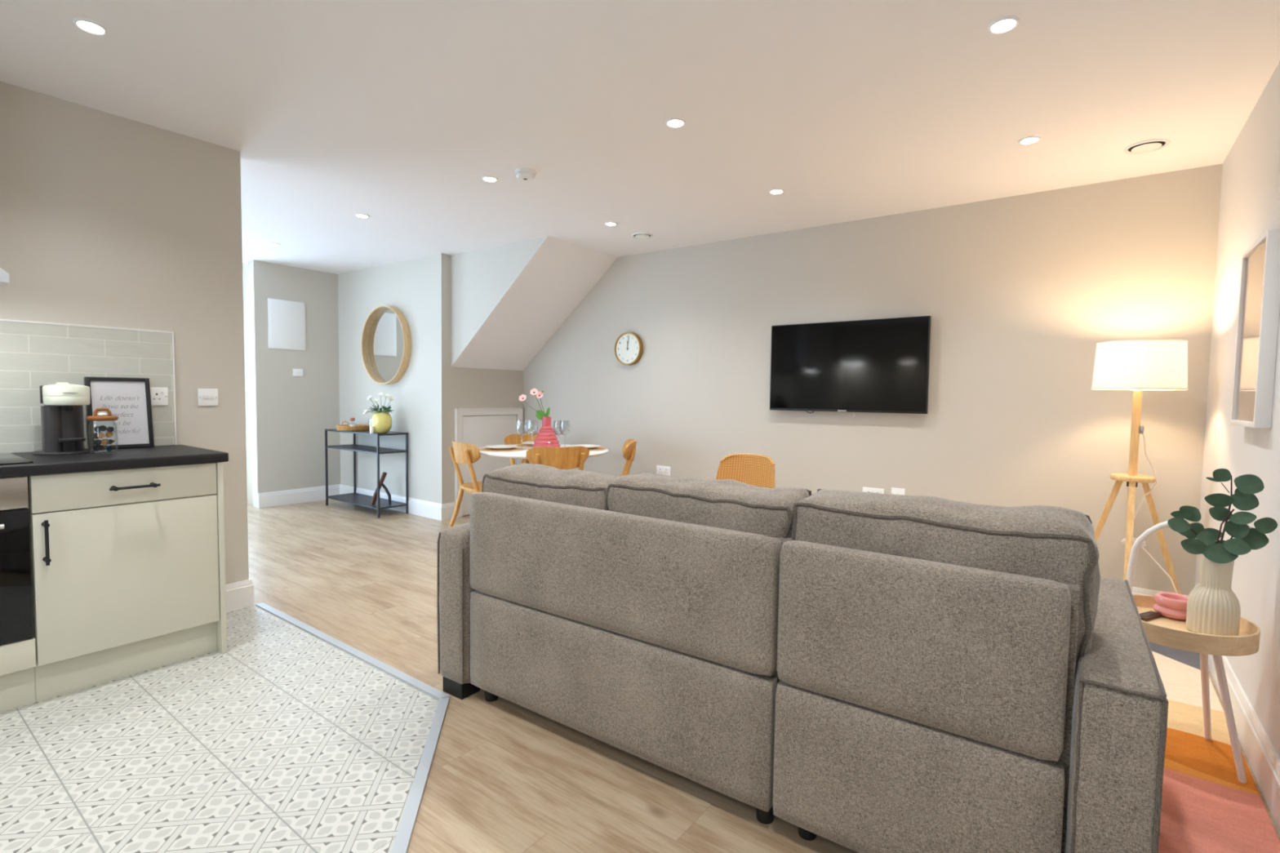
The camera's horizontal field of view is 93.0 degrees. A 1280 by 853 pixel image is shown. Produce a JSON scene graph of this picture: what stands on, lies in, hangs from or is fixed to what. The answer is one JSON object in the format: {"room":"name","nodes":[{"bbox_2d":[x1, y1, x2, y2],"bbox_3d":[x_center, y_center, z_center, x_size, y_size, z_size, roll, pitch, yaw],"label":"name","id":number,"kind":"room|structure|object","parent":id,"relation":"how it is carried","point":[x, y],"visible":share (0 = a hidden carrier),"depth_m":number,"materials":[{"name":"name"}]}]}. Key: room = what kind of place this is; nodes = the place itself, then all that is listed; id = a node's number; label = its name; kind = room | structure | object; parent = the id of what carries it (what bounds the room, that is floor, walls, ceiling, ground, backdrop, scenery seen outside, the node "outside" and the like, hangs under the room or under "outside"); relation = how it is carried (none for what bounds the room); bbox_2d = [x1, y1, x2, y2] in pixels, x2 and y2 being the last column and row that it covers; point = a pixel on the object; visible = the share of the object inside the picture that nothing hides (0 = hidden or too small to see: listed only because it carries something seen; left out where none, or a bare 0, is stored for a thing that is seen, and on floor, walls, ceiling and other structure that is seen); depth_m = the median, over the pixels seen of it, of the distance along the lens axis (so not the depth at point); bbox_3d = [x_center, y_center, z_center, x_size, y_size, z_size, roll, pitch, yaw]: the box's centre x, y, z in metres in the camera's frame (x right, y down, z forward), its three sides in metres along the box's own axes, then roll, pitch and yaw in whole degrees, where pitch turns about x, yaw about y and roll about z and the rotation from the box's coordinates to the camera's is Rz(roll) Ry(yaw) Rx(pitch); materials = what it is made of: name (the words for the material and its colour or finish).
{"room":"living room","nodes":[
{"label":"living room","id":0,"kind":"room"},
{"bbox_2d":[0,81,248,584],"bbox_3d":[-3.355,-0.165,1.714,0.120,2.442,3.966,3,4,36],"label":"wall","id":1,"kind":"structure","parent":0,"point":[107,219],"depth_m":2.88,"materials":[{"name":"beige paint"}]},
{"bbox_2d":[0,267,9,287],"bbox_3d":[-2.655,-0.955,2.088,0.490,0.883,0.595,3,4,36],"label":"hood","id":2,"kind":"object","parent":1,"relation":"attached to","point":[4,276],"visible":1,"depth_m":2.20,"materials":[{"name":"silver metal"}]},
{"bbox_2d":[0,320,174,453],"bbox_3d":[-3.041,-0.142,2.029,0.011,0.552,2.445,3,4,36],"label":"wall tiles","id":3,"kind":"structure","parent":1,"relation":"attached to","point":[33,355],"depth_m":2.68,"materials":[{"name":"tile"}]},
{"bbox_2d":[150,386,168,405],"bbox_3d":[-2.346,-0.146,2.950,0.012,0.088,0.090,3,4,36],"label":"wall socket","id":4,"kind":"object","parent":3,"relation":"attached to","point":[159,396],"visible":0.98,"depth_m":2.96,"materials":[{"name":"white plastic"}]},
{"bbox_2d":[0,319,177,444],"bbox_3d":[-3.038,-0.146,2.031,0.013,0.559,2.452,3,4,36],"label":"trim","id":5,"kind":"structure","parent":1,"relation":"attached to","point":[10,320],"depth_m":2.92,"materials":[{"name":"white paint"}]},
{"bbox_2d":[197,388,217,405],"bbox_3d":[-2.225,-0.151,3.131,0.012,0.088,0.088,3,4,36],"label":"light switch","id":6,"kind":"object","parent":1,"relation":"attached to","point":[206,397],"visible":1,"depth_m":3.13,"materials":[{"name":"white plastic"}]},
{"bbox_2d":[225,579,254,612],"bbox_3d":[-2.222,0.918,3.211,0.018,0.150,0.324,3,4,36],"label":"baseboard","id":7,"kind":"structure","parent":1,"relation":"attached to","point":[239,595],"depth_m":3.28,"materials":[{"name":"white paint"}]},
{"bbox_2d":[0,604,439,852],"bbox_3d":[-1.648,1.147,0.521,4.156,0.004,3.994,3,4,36],"label":"floor","id":8,"kind":"structure","parent":0,"point":[285,740],"depth_m":1.98,"materials":[{"name":"tile"}]},
{"bbox_2d":[0,475,35,712],"bbox_3d":[-2.613,0.609,2.144,0.619,0.864,0.604,3,4,36],"label":"oven","id":9,"kind":"object","parent":8,"relation":"on","point":[17,641],"visible":0.98,"depth_m":2.20,"materials":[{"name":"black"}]},
{"bbox_2d":[27,462,226,702],"bbox_3d":[-2.257,0.588,2.637,0.603,0.864,0.610,3,4,36],"label":"base cabinet","id":10,"kind":"object","parent":8,"relation":"on","point":[128,565],"visible":0.95,"depth_m":2.45,"materials":[{"name":"beige"}]},
{"bbox_3d":[-3.170,0.641,1.408,0.603,0.864,1.240,3,4,36],"label":"base cabinet","id":11,"kind":"object","parent":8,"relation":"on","visible":0},
{"bbox_2d":[0,444,228,477],"bbox_3d":[-2.798,0.166,1.882,0.580,0.041,2.476,3,4,36],"label":"countertop","id":12,"kind":"structure","parent":11,"relation":"on","point":[170,455],"depth_m":2.45,"materials":[{"name":"black stone"}]},
{"bbox_2d":[0,453,33,465],"bbox_3d":[-2.604,0.132,2.145,0.480,0.005,0.592,3,4,36],"label":"induction hob","id":13,"kind":"object","parent":12,"relation":"in","point":[5,458],"visible":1,"depth_m":2.28,"materials":[{"name":"black glass"}]},
{"bbox_2d":[31,382,93,455],"bbox_3d":[-2.444,-0.037,2.577,0.200,0.300,0.200,0,3,-18],"label":"coffee machine","id":14,"kind":"object","parent":12,"relation":"on","point":[62,421],"visible":1,"depth_m":2.53,"materials":[{"name":"grey plastic"}]},
{"bbox_2d":[57,437,85,451],"bbox_3d":[-2.384,0.078,2.550,0.097,0.056,0.084,3,4,38],"label":"tray","id":15,"kind":"object","parent":14,"relation":"on","point":[64,444],"depth_m":2.55,"materials":[{"name":"grey plastic"}]},
{"bbox_2d":[86,408,118,453],"bbox_3d":[-2.298,0.017,2.601,0.103,0.193,0.103,3,4,36],"label":"storage jar","id":16,"kind":"object","parent":12,"relation":"on","point":[101,416],"visible":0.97,"depth_m":2.58,"materials":[{"name":"clear glass"}]},
{"bbox_2d":[92,432,98,439],"bbox_3d":[-2.314,0.039,2.584,0.016,0.026,0.026,3,4,36],"label":"capsule","id":17,"kind":"object","parent":16,"relation":"in","point":[94,435],"visible":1,"depth_m":2.58,"materials":[{"name":"black"}]},
{"bbox_2d":[93,439,101,445],"bbox_3d":[-2.304,0.068,2.581,0.019,0.026,0.026,3,4,36],"label":"capsule","id":18,"kind":"object","parent":16,"relation":"in","point":[96,442],"visible":1,"depth_m":2.58,"materials":[{"name":"black plastic"}]},
{"bbox_2d":[93,426,101,432],"bbox_3d":[-2.305,0.011,2.578,0.016,0.027,0.027,2,3,15],"label":"capsule","id":19,"kind":"object","parent":16,"relation":"in","point":[97,428],"visible":1,"depth_m":2.57,"materials":[{"name":"black"}]},
{"bbox_2d":[97,444,104,450],"bbox_3d":[-2.291,0.090,2.582,0.024,0.024,0.024,3,4,36],"label":"capsule","id":20,"kind":"object","parent":16,"relation":"in","point":[100,447],"visible":1,"depth_m":2.58,"materials":[{"name":"black"}]},
{"bbox_2d":[97,432,105,438],"bbox_3d":[-2.285,0.038,2.582,0.026,0.026,0.018,0,3,-14],"label":"capsule","id":21,"kind":"object","parent":16,"relation":"in","point":[101,435],"visible":1,"depth_m":2.58,"materials":[{"name":"brown"}]},
{"bbox_2d":[99,425,106,431],"bbox_3d":[-2.315,0.008,2.616,0.018,0.026,0.026,3,4,36],"label":"capsule","id":22,"kind":"object","parent":16,"relation":"in","point":[104,428],"visible":0.85,"depth_m":2.61,"materials":[{"name":"black"}]},
{"bbox_2d":[101,439,108,444],"bbox_3d":[-2.279,0.066,2.592,0.027,0.027,0.016,1,3,5],"label":"capsule","id":23,"kind":"object","parent":16,"relation":"in","point":[104,442],"visible":1,"depth_m":2.58,"materials":[{"name":"brown"}]},
{"bbox_2d":[105,445,113,451],"bbox_3d":[-2.273,0.095,2.604,0.023,0.025,0.025,3,4,36],"label":"capsule","id":24,"kind":"object","parent":16,"relation":"in","point":[108,448],"visible":1,"depth_m":2.60,"materials":[{"name":"blue"}]},
{"bbox_2d":[105,431,113,437],"bbox_3d":[-2.276,0.035,2.605,0.024,0.024,0.026,3,4,36],"label":"capsule","id":25,"kind":"object","parent":16,"relation":"in","point":[108,434],"visible":1,"depth_m":2.60,"materials":[{"name":"brown"}]},
{"bbox_2d":[106,426,114,432],"bbox_3d":[-2.274,0.013,2.607,0.022,0.025,0.026,3,4,36],"label":"capsule","id":26,"kind":"object","parent":16,"relation":"in","point":[108,429],"visible":1,"depth_m":2.60,"materials":[{"name":"black"}]},
{"bbox_2d":[84,377,154,448],"bbox_3d":[-2.407,-0.063,2.814,0.069,0.328,0.230,3,4,36],"label":"picture frame","id":27,"kind":"object","parent":12,"relation":"on","point":[129,399],"visible":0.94,"depth_m":2.82,"materials":[{"name":"black metal"}]},
{"bbox_2d":[242,262,253,505],"bbox_3d":[-4.696,-0.379,5.254,0.100,2.442,2.466,3,4,36],"label":"wall","id":28,"kind":"structure","parent":0,"point":[245,266],"depth_m":6.15,"materials":[{"name":"beige paint"}]},
{"bbox_2d":[248,259,340,507],"bbox_3d":[-3.590,-0.422,6.359,0.120,2.442,0.830,3,4,36],"label":"wall","id":29,"kind":"structure","parent":0,"point":[291,415],"depth_m":6.29,"materials":[{"name":"beige paint"}]},
{"bbox_2d":[267,297,305,350],"bbox_3d":[-3.595,-1.035,6.193,0.014,0.495,0.356,3,4,36],"label":"access panel","id":30,"kind":"object","parent":29,"relation":"attached to","point":[286,318],"visible":1,"depth_m":6.18,"materials":[{"name":"white plastic"}]},
{"bbox_2d":[293,368,302,376],"bbox_3d":[-3.544,-0.559,6.300,0.012,0.075,0.100,3,4,36],"label":"light switch","id":31,"kind":"object","parent":29,"relation":"attached to","point":[296,372],"visible":1,"depth_m":6.30,"materials":[{"name":"white plastic"}]},
{"bbox_2d":[257,484,340,508],"bbox_3d":[-3.552,0.725,6.381,0.018,0.150,0.830,3,4,36],"label":"baseboard","id":32,"kind":"structure","parent":29,"relation":"attached to","point":[272,499],"depth_m":6.32,"materials":[{"name":"white paint"}]},
{"bbox_2d":[339,484,374,496],"bbox_3d":[-3.018,0.704,6.490,0.697,0.114,0.018,3,4,36],"label":"baseboard","id":33,"kind":"structure","parent":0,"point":[344,489],"depth_m":6.54,"materials":[{"name":"white paint"}]},
{"bbox_2d":[379,492,441,520],"bbox_3d":[-2.240,0.768,5.916,1.028,0.155,0.018,3,4,36],"label":"baseboard","id":34,"kind":"structure","parent":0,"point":[428,509],"depth_m":5.82,"materials":[{"name":"white paint"}]},
{"bbox_2d":[337,253,523,515],"bbox_3d":[-2.277,-0.414,6.587,1.960,2.442,1.097,3,4,36],"label":"wall","id":35,"kind":"structure","parent":0,"point":[428,394],"depth_m":5.89,"materials":[{"name":"beige paint"}]},
{"bbox_2d":[360,305,411,384],"bbox_3d":[-2.519,-0.803,6.015,0.772,0.772,0.082,3,4,36],"label":"wall mirror","id":36,"kind":"object","parent":35,"relation":"attached to","point":[386,336],"visible":1,"depth_m":6.05,"materials":[{"name":"brown wood"}]},
{"bbox_2d":[368,307,404,382],"bbox_3d":[-2.500,-0.804,6.040,0.750,0.750,0.010,3,4,36],"label":"mirror glass","id":37,"kind":"object","parent":36,"relation":"attached to","point":[385,335],"depth_m":6.06,"materials":[{"name":"white"}]},
{"bbox_2d":[441,502,455,520],"bbox_3d":[-1.792,0.791,5.668,0.018,0.150,0.152,3,4,36],"label":"baseboard","id":38,"kind":"structure","parent":35,"relation":"attached to","point":[447,509],"depth_m":5.66,"materials":[{"name":"white paint"}]},
{"bbox_2d":[454,407,523,518],"bbox_3d":[-1.484,0.332,6.043,0.026,1.035,0.828,3,4,36],"label":"door","id":39,"kind":"structure","parent":35,"relation":"in","point":[483,430],"depth_m":5.95,"materials":[{"name":"white paint"}]},
{"bbox_2d":[451,235,617,370],"bbox_3d":[-0.976,-1.051,5.596,1.250,1.022,0.893,3,4,36],"label":"wall","id":40,"kind":"structure","parent":0,"point":[508,300],"depth_m":5.46,"materials":[{"name":"beige paint"}]},
{"bbox_2d":[0,0,1279,274],"bbox_3d":[-1.972,-1.464,2.580,7.556,0.100,7.293,3,4,36],"label":"ceiling","id":41,"kind":"structure","parent":0,"point":[394,113],"depth_m":2.57,"materials":[{"name":"white paint"}]},
{"bbox_2d":[72,17,108,35],"bbox_3d":[-1.902,-1.384,2.105,0.092,0.007,0.092,3,4,36],"label":"recessed light","id":42,"kind":"object","parent":41,"relation":"in","point":[90,26],"visible":1,"depth_m":2.10,"materials":[{"name":"white plastic"}]},
{"bbox_2d":[355,213,369,217],"bbox_3d":[-1.987,-1.507,4.353,0.092,0.007,0.092,3,4,36],"label":"recessed light","id":43,"kind":"object","parent":41,"relation":"in","point":[361,215],"visible":1,"depth_m":4.35,"materials":[{"name":"white"}]},
{"bbox_2d":[481,175,497,182],"bbox_3d":[-0.878,-1.447,3.554,0.092,0.007,0.092,3,4,36],"label":"recessed light","id":44,"kind":"object","parent":41,"relation":"in","point":[486,178],"visible":1,"depth_m":3.55,"materials":[{"name":"white"}]},
{"bbox_2d":[515,167,535,181],"bbox_3d":[-0.647,-1.417,3.431,0.116,0.045,0.116,3,4,36],"label":"smoke detector","id":45,"kind":"object","parent":41,"relation":"attached to","point":[524,174],"visible":1,"depth_m":3.40,"materials":[{"name":"white plastic"}]},
{"bbox_2d":[604,222,617,226],"bbox_3d":[-0.215,-1.486,4.458,0.092,0.007,0.092,3,4,36],"label":"recessed light","id":46,"kind":"object","parent":41,"relation":"in","point":[608,224],"visible":1,"depth_m":4.46,"materials":[{"name":"white"}]},
{"bbox_2d":[631,232,653,239],"bbox_3d":[0.018,-1.497,4.778,0.170,0.013,0.170,3,4,36],"label":"ceiling vent","id":47,"kind":"object","parent":41,"relation":"in","point":[637,235],"visible":1,"depth_m":4.76,"materials":[{"name":"white plastic"}]},
{"bbox_2d":[665,117,685,128],"bbox_3d":[0.162,-1.389,2.781,0.092,0.007,0.092,3,4,36],"label":"recessed light","id":48,"kind":"object","parent":41,"relation":"in","point":[675,122],"visible":1,"depth_m":2.78,"materials":[{"name":"white"}]},
{"bbox_2d":[768,188,784,194],"bbox_3d":[0.831,-1.428,3.696,0.092,0.007,0.092,3,4,36],"label":"recessed light","id":49,"kind":"object","parent":41,"relation":"in","point":[775,191],"visible":1,"depth_m":3.69,"materials":[{"name":"white"}]},
{"bbox_2d":[987,15,1019,34],"bbox_3d":[1.206,-1.331,2.017,0.092,0.007,0.092,3,4,36],"label":"recessed light","id":50,"kind":"object","parent":41,"relation":"in","point":[1006,24],"visible":1,"depth_m":2.01,"materials":[{"name":"white"}]},
{"bbox_2d":[1017,135,1040,144],"bbox_3d":[1.865,-1.369,2.910,0.092,0.007,0.092,3,4,36],"label":"recessed light","id":51,"kind":"object","parent":41,"relation":"in","point":[1033,139],"visible":1,"depth_m":2.90,"materials":[{"name":"white"}]},
{"bbox_2d":[1123,138,1170,155],"bbox_3d":[2.468,-1.360,2.961,0.176,0.013,0.176,3,4,36],"label":"ceiling vent","id":52,"kind":"object","parent":41,"relation":"in","point":[1147,146],"visible":1,"depth_m":2.94,"materials":[{"name":"white plastic"}]},
{"bbox_2d":[247,498,1279,852],"bbox_3d":[-2.011,1.074,2.718,7.556,0.100,7.293,3,4,36],"label":"floor","id":53,"kind":"structure","parent":0,"point":[504,776],"depth_m":2.04,"materials":[{"name":"brown wood"}]},
{"bbox_2d":[255,602,449,852],"bbox_3d":[-0.764,1.113,1.351,0.866,0.009,4.782,0,3,-24],"label":"trim","id":54,"kind":"structure","parent":53,"relation":"on","point":[401,845],"depth_m":2.17,"materials":[{"name":"silver metal"}]},
{"bbox_2d":[324,428,408,518],"bbox_3d":[-2.739,0.435,6.068,0.987,0.788,0.314,3,4,36],"label":"console table","id":55,"kind":"object","parent":53,"relation":"on","point":[354,498],"visible":0.9,"depth_m":5.97,"materials":[{"name":"grey metal"}]},
{"bbox_2d":[336,421,368,431],"bbox_3d":[-2.915,-0.007,6.168,0.324,0.090,0.312,3,4,36],"label":"woven tray","id":56,"kind":"object","parent":55,"relation":"on","point":[342,428],"visible":0.94,"depth_m":6.06,"materials":[{"name":"wicker"}]},
{"bbox_2d":[325,444,406,453],"bbox_3d":[-2.736,0.223,6.056,0.987,0.015,0.314,3,4,36],"label":"shelf","id":57,"kind":"object","parent":55,"relation":"attached to","point":[354,447],"depth_m":5.99,"materials":[{"name":"grey metal"}]},
{"bbox_2d":[326,493,407,509],"bbox_3d":[-2.744,0.743,6.084,0.987,0.015,0.314,3,4,36],"label":"shelf","id":58,"kind":"object","parent":55,"relation":"attached to","point":[357,499],"depth_m":6.04,"materials":[{"name":"grey metal"}]},
{"bbox_2d":[369,426,373,433],"bbox_3d":[-2.532,0.033,5.737,0.036,0.070,0.036,3,4,36],"label":"candle","id":59,"kind":"object","parent":55,"relation":"on","point":[371,428],"visible":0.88,"depth_m":5.72,"materials":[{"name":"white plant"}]},
{"bbox_2d":[370,471,391,504],"bbox_3d":[-2.502,0.596,5.870,0.178,0.322,0.069,1,3,0],"label":"knot","id":60,"kind":"object","parent":55,"relation":"on","point":[384,474],"visible":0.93,"depth_m":5.85,"materials":[{"name":"brown wood"}]},
{"bbox_2d":[370,412,391,433],"bbox_3d":[-2.476,-0.035,5.823,0.188,0.198,0.188,3,4,36],"label":"flower vase","id":61,"kind":"object","parent":55,"relation":"on","point":[381,422],"visible":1,"depth_m":5.76,"materials":[{"name":"yellow ceramic"}]},
{"bbox_2d":[362,392,395,414],"bbox_3d":[-2.479,-0.205,5.810,0.246,0.241,0.253,3,4,36],"label":"bunch","id":62,"kind":"object","parent":61,"relation":"in","point":[385,409],"visible":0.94,"depth_m":5.81,"materials":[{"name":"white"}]},
{"bbox_2d":[448,440,482,528],"bbox_3d":[-1.233,0.519,4.771,0.497,0.817,0.464,-1,4,-37],"label":"dining chair","id":63,"kind":"object","parent":53,"relation":"on","point":[464,453],"visible":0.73,"depth_m":4.60,"materials":[{"name":"brown wood"}]},
{"bbox_2d":[504,434,537,465],"bbox_3d":[-0.961,0.488,5.428,0.464,0.817,0.497,0,3,-19],"label":"dining chair","id":64,"kind":"object","parent":53,"relation":"on","point":[512,439],"visible":0.16,"depth_m":5.55,"materials":[{"name":"brown wood"}]},
{"bbox_2d":[479,444,608,470],"bbox_3d":[-0.779,0.555,4.913,1.040,0.744,1.040,3,4,36],"label":"dining table","id":65,"kind":"object","parent":53,"relation":"on","point":[517,454],"visible":0.24,"depth_m":4.60,"materials":[{"name":"white paint"}]},
{"bbox_2d":[479,447,523,451],"bbox_3d":[-1.097,0.180,4.806,0.344,0.004,0.344,3,4,36],"label":"placemat","id":66,"kind":"object","parent":65,"relation":"on","point":[486,449],"visible":0.73,"depth_m":4.72,"materials":[{"name":"wicker"}]},
{"bbox_2d":[484,444,517,449],"bbox_3d":[-1.097,0.166,4.806,0.252,0.022,0.252,3,4,36],"label":"dinner plate","id":67,"kind":"object","parent":66,"relation":"on","point":[491,446],"visible":1,"depth_m":4.83,"materials":[{"name":"white ceramic"}]},
{"bbox_2d":[515,419,527,449],"bbox_3d":[-0.942,0.066,4.842,0.087,0.233,0.087,3,4,36],"label":"wine glass","id":68,"kind":"object","parent":65,"relation":"on","point":[518,420],"visible":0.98,"depth_m":4.83,"materials":[{"name":"clear"}]},
{"bbox_2d":[515,419,527,435],"bbox_3d":[-0.941,0.012,4.839,0.087,0.125,0.087,3,4,36],"label":"bowl","id":69,"kind":"object","parent":68,"relation":"on","point":[518,420],"depth_m":4.83,"materials":[{"name":"clear glass"}]},
{"bbox_2d":[515,444,533,447],"bbox_3d":[-0.885,0.161,5.208,0.344,0.004,0.344,3,4,36],"label":"placemat","id":70,"kind":"object","parent":65,"relation":"on","point":[518,445],"visible":0.39,"depth_m":5.10,"materials":[{"name":"wicker"}]},
{"bbox_2d":[521,441,533,445],"bbox_3d":[-0.885,0.148,5.207,0.252,0.022,0.252,3,4,36],"label":"dinner plate","id":71,"kind":"object","parent":70,"relation":"on","point":[529,443],"visible":0.49,"depth_m":5.16,"materials":[{"name":"white ceramic"}]},
{"bbox_2d":[532,416,559,448],"bbox_3d":[-0.752,0.052,4.886,0.224,0.262,0.224,3,4,36],"label":"flower vase","id":72,"kind":"object","parent":65,"relation":"on","point":[546,437],"visible":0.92,"depth_m":4.83,"materials":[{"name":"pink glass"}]},
{"bbox_2d":[519,388,550,420],"bbox_3d":[-0.847,-0.163,4.873,0.248,0.290,0.054,1,3,-6],"label":"bunch","id":73,"kind":"object","parent":72,"relation":"in","point":[540,414],"visible":1,"depth_m":4.88,"materials":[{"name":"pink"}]},
{"bbox_2d":[588,447,605,450],"bbox_3d":[-0.450,0.180,4.979,0.344,0.004,0.344,3,4,36],"label":"placemat","id":74,"kind":"object","parent":65,"relation":"on","point":[596,448],"visible":0.34,"depth_m":4.91,"materials":[{"name":"wicker"}]},
{"bbox_2d":[569,444,600,448],"bbox_3d":[-0.450,0.167,4.979,0.252,0.022,0.252,3,4,36],"label":"dinner plate","id":75,"kind":"object","parent":74,"relation":"on","point":[588,446],"visible":0.66,"depth_m":5.04,"materials":[{"name":"white ceramic"}]},
{"bbox_2d":[525,446,589,472],"bbox_3d":[-0.643,0.541,4.548,0.464,0.817,0.497,0,3,-20],"label":"dining chair","id":76,"kind":"object","parent":53,"relation":"on","point":[570,457],"visible":0.52,"depth_m":4.33,"materials":[{"name":"brown wood"}]},
{"bbox_2d":[621,439,636,476],"bbox_3d":[-0.257,0.520,5.040,0.497,0.817,0.464,1,3,-3],"label":"dining chair","id":77,"kind":"object","parent":53,"relation":"on","point":[628,449],"visible":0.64,"depth_m":4.87,"materials":[{"name":"brown wood"}]},
{"bbox_2d":[436,462,1168,852],"bbox_3d":[0.377,0.621,2.182,2.216,0.937,0.993,3,4,35],"label":"sofa","id":78,"kind":"object","parent":53,"relation":"on","point":[860,672],"visible":1,"depth_m":1.56,"materials":[{"name":"grey fabric"}]},
{"bbox_2d":[484,462,627,509],"bbox_3d":[-0.323,0.403,2.347,0.663,0.482,0.254,3,4,35],"label":"cushion","id":79,"kind":"object","parent":78,"relation":"on","point":[527,480],"depth_m":2.24,"materials":[{"name":"grey fabric"}]},
{"bbox_2d":[605,472,808,537],"bbox_3d":[0.204,0.421,1.979,0.684,0.495,0.256,3,4,35],"label":"cushion","id":80,"kind":"object","parent":78,"relation":"on","point":[740,505],"depth_m":1.86,"materials":[{"name":"grey fabric"}]},
{"bbox_2d":[795,484,1097,685],"bbox_3d":[0.753,0.445,1.592,0.708,0.511,0.252,3,4,35],"label":"cushion","id":81,"kind":"object","parent":78,"relation":"on","point":[1038,542],"depth_m":1.46,"materials":[{"name":"grey fabric"}]},
{"bbox_2d":[1091,338,1187,594],"bbox_3d":[2.504,0.324,3.081,0.562,1.509,0.517,3,4,36],"label":"floor lamp","id":82,"kind":"object","parent":53,"relation":"on","point":[1137,365],"visible":0.98,"depth_m":3.04,"materials":[{"name":"white fabric"}]},
{"bbox_2d":[1139,426,1144,433],"bbox_3d":[2.561,0.017,3.100,0.016,0.040,0.014,3,4,36],"label":"switch","id":83,"kind":"object","parent":82,"relation":"attached to","point":[1142,428],"depth_m":3.10,"materials":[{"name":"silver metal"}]},
{"bbox_2d":[1148,641,1279,852],"bbox_3d":[1.253,1.062,2.854,2.218,0.007,2.040,3,4,36],"label":"rug","id":84,"kind":"object","parent":53,"relation":"on","point":[1206,808],"visible":0.02,"depth_m":1.90,"materials":[{"name":"fabric"}]},
{"bbox_2d":[715,453,775,487],"bbox_3d":[0.553,0.597,3.526,0.501,0.830,0.600,2,3,26],"label":"wicker chair","id":85,"kind":"object","parent":84,"relation":"on","point":[758,468],"visible":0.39,"depth_m":3.74,"materials":[{"name":"wicker"}]},
{"bbox_2d":[1125,519,1260,783],"bbox_3d":[1.781,0.717,2.022,0.386,0.794,0.394,2,3,21],"label":"side table","id":86,"kind":"object","parent":84,"relation":"on","point":[1162,631],"visible":0.45,"depth_m":1.91,"materials":[{"name":"brown wood"}]},
{"bbox_2d":[1139,610,1162,621],"bbox_3d":[1.743,0.649,2.086,0.110,0.014,0.036,-1,3,-25],"label":"remote control","id":87,"kind":"object","parent":86,"relation":"on","point":[1148,615],"visible":0.76,"depth_m":2.07,"materials":[{"name":"brown plastic"}]},
{"bbox_2d":[1152,591,1188,620],"bbox_3d":[1.846,0.621,2.102,0.112,0.071,0.112,3,4,36],"label":"bowl","id":88,"kind":"object","parent":86,"relation":"on","point":[1173,606],"visible":0.78,"depth_m":2.08,"materials":[{"name":"pink ceramic"}]},
{"bbox_2d":[1132,594,1260,656],"bbox_3d":[1.780,0.650,2.015,0.386,0.060,0.386,3,4,36],"label":"tray","id":89,"kind":"object","parent":86,"relation":"on","point":[1162,631],"depth_m":1.87,"materials":[{"name":"brown wood"}]},
{"bbox_2d":[1186,553,1240,635],"bbox_3d":[1.840,0.538,1.947,0.125,0.255,0.124,-2,4,-41],"label":"ribbed vase","id":90,"kind":"object","parent":86,"relation":"on","point":[1213,608],"visible":0.84,"depth_m":1.91,"materials":[{"name":"beige ceramic"}]},
{"bbox_2d":[1167,468,1277,563],"bbox_3d":[1.840,0.323,1.929,0.254,0.381,0.090,3,4,36],"label":"eucalyptus branches","id":91,"kind":"object","parent":90,"relation":"in","point":[1247,539],"visible":0.94,"depth_m":1.92,"materials":[{"name":"green plant"}]},
{"bbox_2d":[523,163,1222,595],"bbox_3d":[0.966,-0.267,4.808,5.376,2.442,0.100,3,4,36],"label":"wall","id":92,"kind":"structure","parent":0,"point":[1019,293],"depth_m":3.93,"materials":[{"name":"beige paint"}]},
{"bbox_2d":[613,332,643,365],"bbox_3d":[-0.104,-0.702,5.488,0.296,0.296,0.052,3,4,36],"label":"wall clock","id":93,"kind":"object","parent":92,"relation":"attached to","point":[628,346],"visible":1,"depth_m":5.47,"materials":[{"name":"gold metal"}]},
{"bbox_2d":[656,465,671,475],"bbox_3d":[0.205,0.390,5.331,0.146,0.086,0.012,3,4,36],"label":"wall socket","id":94,"kind":"object","parent":92,"relation":"attached to","point":[661,470],"visible":0.9,"depth_m":5.33,"materials":[{"name":"white plastic"}]},
{"bbox_2d":[769,315,931,417],"bbox_3d":[1.457,-0.406,4.329,1.112,0.682,0.058,3,4,36],"label":"television","id":95,"kind":"object","parent":92,"relation":"attached to","point":[882,365],"visible":1,"depth_m":4.26,"materials":[{"name":"black plastic"}]},
{"bbox_2d":[862,486,884,493],"bbox_3d":[1.638,0.474,4.271,0.146,0.086,0.012,3,4,36],"label":"wall socket","id":96,"kind":"object","parent":92,"relation":"attached to","point":[870,490],"visible":0.5,"depth_m":4.27,"materials":[{"name":"white plastic"}]},
{"bbox_2d":[891,487,905,495],"bbox_3d":[1.771,0.467,4.172,0.088,0.088,0.012,3,4,36],"label":"wall socket","id":97,"kind":"object","parent":92,"relation":"attached to","point":[900,491],"visible":0.63,"depth_m":4.17,"materials":[{"name":"white plastic"}]},
{"bbox_2d":[1132,586,1188,596],"bbox_3d":[0.873,0.877,4.852,5.276,0.150,0.018,3,4,36],"label":"baseboard","id":98,"kind":"structure","parent":92,"relation":"attached to","point":[1138,591],"depth_m":3.40,"materials":[{"name":"white paint"}]},
{"bbox_2d":[1195,61,1279,759],"bbox_3d":[0.973,-0.027,0.394,0.100,2.442,6.993,3,4,36],"label":"wall","id":99,"kind":"structure","parent":0,"point":[1250,205],"depth_m":2.40,"materials":[{"name":"white paint"}]},
{"bbox_2d":[1208,654,1279,833],"bbox_3d":[0.908,1.115,0.491,0.018,0.150,6.993,3,4,36],"label":"baseboard","id":100,"kind":"structure","parent":99,"relation":"attached to","point":[1264,761],"depth_m":1.99,"materials":[{"name":"white paint"}]},
{"bbox_2d":[1230,228,1279,428],"bbox_3d":[2.261,-0.336,2.232,0.042,0.670,0.440,3,4,36],"label":"mirror","id":101,"kind":"object","parent":99,"relation":"attached to","point":[1259,304],"visible":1,"depth_m":2.14,"materials":[{"name":"white paint"}]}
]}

